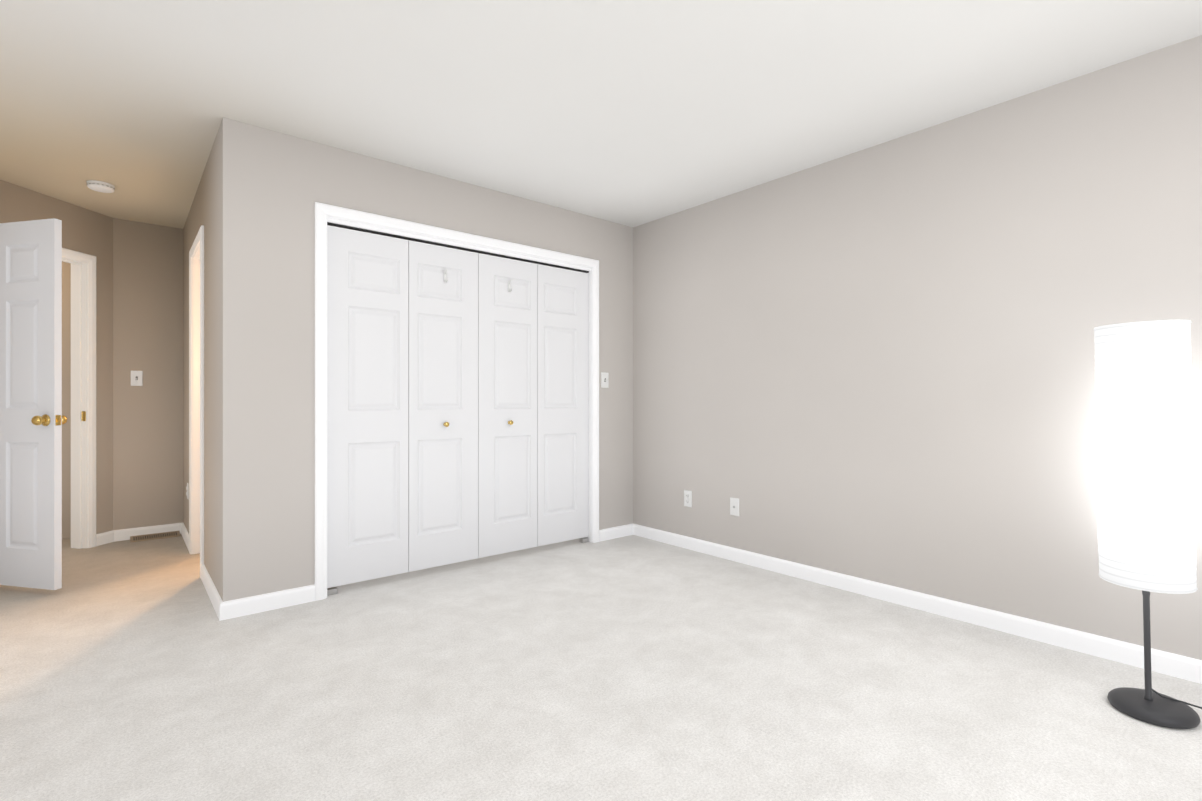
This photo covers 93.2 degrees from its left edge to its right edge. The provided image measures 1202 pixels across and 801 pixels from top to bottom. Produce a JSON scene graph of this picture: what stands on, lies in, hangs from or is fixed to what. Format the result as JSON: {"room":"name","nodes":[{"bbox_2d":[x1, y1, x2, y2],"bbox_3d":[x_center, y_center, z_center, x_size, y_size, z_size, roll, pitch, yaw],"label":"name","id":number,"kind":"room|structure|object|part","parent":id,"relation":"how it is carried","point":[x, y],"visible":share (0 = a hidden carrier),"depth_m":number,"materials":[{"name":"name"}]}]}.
{"room":"empty bedroom","nodes":[
{"label":"empty bedroom","id":0,"kind":"room"},
{"bbox_2d":[0,180,112,533],"bbox_3d":[-3.836,-0.157,3.166,0.120,2.440,2.466,0,0,5],"label":"wall","id":1,"kind":"structure","parent":0,"point":[87,231],"depth_m":4.18,"materials":[{"name":"beige paint"}]},
{"bbox_2d":[0,218,66,589],"bbox_3d":[-3.364,0.020,3.206,0.546,2.025,0.669,0,0,-40],"label":"bedroom door","id":2,"kind":"structure","parent":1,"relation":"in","point":[33,419],"depth_m":3.14,"materials":[{"name":"paint"}]},
{"bbox_2d":[62,248,95,548],"bbox_3d":[-3.791,0.006,3.685,0.155,2.113,0.939,0,0,5],"label":"door frame","id":3,"kind":"structure","parent":1,"relation":"attached to","point":[83,400],"depth_m":4.09,"materials":[{"name":"white paint"}]},
{"bbox_2d":[62,261,70,537],"bbox_3d":[-4.500,-0.157,3.557,1.270,2.440,4.800,0,0,5],"label":"wall","id":4,"kind":"structure","parent":0,"point":[66,399],"depth_m":4.39,"materials":[{"name":"beige paint"}]},
{"bbox_2d":[113,218,182,529],"bbox_3d":[-2.508,-0.157,5.354,3.164,2.440,0.120,0,0,-40],"label":"wall","id":5,"kind":"structure","parent":0,"point":[148,342],"depth_m":4.42,"materials":[{"name":"beige paint"}]},
{"bbox_2d":[131,371,142,385],"bbox_3d":[-3.568,-0.171,4.370,0.072,0.117,0.020,0,0,-40],"label":"light switch","id":6,"kind":"object","parent":5,"relation":"attached to","point":[136,378],"visible":1,"depth_m":4.37,"materials":[{"name":"white plastic"}]},
{"bbox_2d":[183,117,251,601],"bbox_3d":[-2.550,-0.157,3.702,0.120,2.440,2.353,0,0,-40],"label":"wall","id":7,"kind":"structure","parent":0,"point":[220,211],"depth_m":2.83,"materials":[{"name":"beige paint"}]},
{"bbox_2d":[176,523,188,550],"bbox_3d":[-3.113,1.021,4.267,0.015,0.084,0.762,0,0,-40],"label":"baseboard","id":8,"kind":"structure","parent":7,"relation":"attached to","point":[180,527],"depth_m":4.36,"materials":[{"name":"white paint"}]},
{"bbox_2d":[186,483,188,499],"bbox_3d":[-3.062,0.671,4.208,0.012,0.117,0.072,0,0,-40],"label":"outlet","id":9,"kind":"object","parent":7,"relation":"attached to","point":[187,489],"visible":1,"depth_m":4.19,"materials":[{"name":"white plastic"}]},
{"bbox_2d":[189,225,203,578],"bbox_3d":[-2.572,0.009,3.728,0.155,2.108,0.761,0,0,-40],"label":"door frame","id":10,"kind":"structure","parent":7,"relation":"attached to","point":[196,398],"depth_m":3.94,"materials":[{"name":"white paint"}]},
{"bbox_2d":[201,565,227,620],"bbox_3d":[-2.106,1.021,3.071,0.015,0.084,0.845,0,0,-40],"label":"baseboard","id":11,"kind":"structure","parent":7,"relation":"attached to","point":[221,608],"depth_m":2.92,"materials":[{"name":"white paint"}]},
{"bbox_2d":[252,125,632,595],"bbox_3d":[-0.783,-0.157,3.730,2.618,2.440,0.120,0,0,-40],"label":"wall","id":12,"kind":"structure","parent":0,"point":[294,179],"depth_m":3.02,"materials":[{"name":"beige paint"}]},
{"bbox_2d":[220,584,314,618],"bbox_3d":[-1.673,1.021,2.893,0.397,0.084,0.015,0,0,-40],"label":"baseboard","id":13,"kind":"structure","parent":12,"relation":"attached to","point":[305,594],"depth_m":2.88,"materials":[{"name":"white paint"}]},
{"bbox_2d":[327,225,407,587],"bbox_3d":[-1.333,0.031,3.260,0.463,1.983,0.041,0,0,-40],"label":"closet door","id":14,"kind":"structure","parent":12,"relation":"in","point":[367,405],"depth_m":3.23,"materials":[{"name":"white paint"}]},
{"bbox_2d":[408,240,477,571],"bbox_3d":[-0.968,0.031,3.535,0.456,1.983,0.079,0,0,-40],"label":"closet door","id":15,"kind":"structure","parent":12,"relation":"in","point":[442,405],"depth_m":3.53,"materials":[{"name":"white paint"}]},
{"bbox_2d":[315,202,598,600],"bbox_3d":[-0.806,0.004,3.700,1.966,2.118,0.138,0,0,-40],"label":"trim","id":16,"kind":"structure","parent":12,"relation":"attached to","point":[325,214],"depth_m":3.27,"materials":[{"name":"white paint"}]},
{"bbox_2d":[327,222,588,595],"bbox_3d":[-0.805,0.035,3.699,1.836,2.055,0.040,0,0,-40],"label":"track rail","id":17,"kind":"object","parent":12,"relation":"in","point":[331,590],"visible":0.55,"depth_m":3.53,"materials":[{"name":"black metal"}]},
{"bbox_2d":[478,253,536,557],"bbox_3d":[-0.616,0.031,3.835,0.463,1.983,0.085,0,0,-40],"label":"closet door","id":18,"kind":"structure","parent":12,"relation":"in","point":[507,405],"depth_m":3.83,"materials":[{"name":"white paint"}]},
{"bbox_2d":[537,264,588,545],"bbox_3d":[-0.279,0.031,4.143,0.456,1.983,0.035,0,0,-40],"label":"closet door","id":19,"kind":"structure","parent":12,"relation":"in","point":[562,404],"depth_m":4.12,"materials":[{"name":"white paint"}]},
{"bbox_2d":[601,372,608,387],"bbox_3d":[0.035,-0.155,4.327,0.072,0.117,0.020,0,0,-40],"label":"light switch","id":20,"kind":"object","parent":12,"relation":"attached to","point":[604,379],"visible":1,"depth_m":4.33,"materials":[{"name":"white plastic"}]},
{"bbox_2d":[599,524,631,541],"bbox_3d":[0.113,1.021,4.396,0.337,0.084,0.015,0,0,-40],"label":"baseboard","id":21,"kind":"structure","parent":12,"relation":"attached to","point":[624,530],"depth_m":4.39,"materials":[{"name":"white paint"}]},
{"bbox_2d":[0,534,1201,800],"bbox_3d":[-1.660,1.123,2.897,7.800,0.120,10.800,0,0,-40],"label":"floor","id":22,"kind":"structure","parent":0,"point":[630,668],"depth_m":2.06,"materials":[{"name":"white carpet"}]},
{"bbox_2d":[130,531,179,541],"bbox_3d":[-3.445,1.050,4.397,0.302,0.026,0.105,0,0,-40],"label":"floor vent","id":23,"kind":"object","parent":22,"relation":"in","point":[154,536],"visible":1,"depth_m":4.39,"materials":[{"name":"beige metal"}]},
{"bbox_2d":[1093,320,1201,728],"bbox_3d":[2.249,0.392,1.666,0.485,1.320,1.172,-1,0,-40],"label":"floor lamp","id":24,"kind":"object","parent":22,"relation":"on","point":[1148,704],"depth_m":1.86,"materials":[{"name":"white fabric"}]},
{"bbox_3d":[1.853,0.180,1.944,0.244,0.880,0.244,-1,0,-40],"label":"floor lamp shade","id":25,"kind":"part","parent":24,"relation":"part of","materials":[{"name":"white fabric"}]},
{"bbox_2d":[0,0,1201,228],"bbox_3d":[-1.660,-1.437,2.898,7.800,0.120,10.800,0,0,-40],"label":"ceiling","id":26,"kind":"structure","parent":0,"point":[632,112],"depth_m":2.46,"materials":[{"name":"white paint"}]},
{"bbox_2d":[87,180,114,192],"bbox_3d":[-3.185,-1.357,3.621,0.136,0.040,0.136,0,0,-40],"label":"smoke detector","id":27,"kind":"object","parent":26,"relation":"attached to","point":[100,186],"visible":1,"depth_m":3.59,"materials":[{"name":"white plastic"}]},
{"bbox_2d":[633,35,1201,659],"bbox_3d":[1.046,-0.157,3.683,0.120,2.440,7.255,0,0,-40],"label":"wall","id":28,"kind":"structure","parent":0,"point":[875,363],"depth_m":2.83,"materials":[{"name":"beige paint"}]},
{"bbox_2d":[684,490,691,506],"bbox_3d":[0.621,0.705,4.085,0.012,0.117,0.072,0,0,-40],"label":"electrical outlet","id":29,"kind":"object","parent":28,"relation":"attached to","point":[687,498],"visible":1,"depth_m":4.08,"materials":[{"name":"white plastic"}]},
{"bbox_2d":[730,497,738,515],"bbox_3d":[0.882,0.706,3.771,0.017,0.117,0.072,0,0,-40],"label":"outlet","id":30,"kind":"object","parent":28,"relation":"attached to","point":[734,506],"visible":1,"depth_m":3.77,"materials":[{"name":"white plastic"}]},
{"bbox_2d":[632,524,1201,683],"bbox_3d":[1.742,1.021,2.751,0.015,0.084,4.632,0,0,-40],"label":"baseboard","id":31,"kind":"structure","parent":28,"relation":"attached to","point":[1177,666],"depth_m":2.74,"materials":[{"name":"white paint"}]}
]}

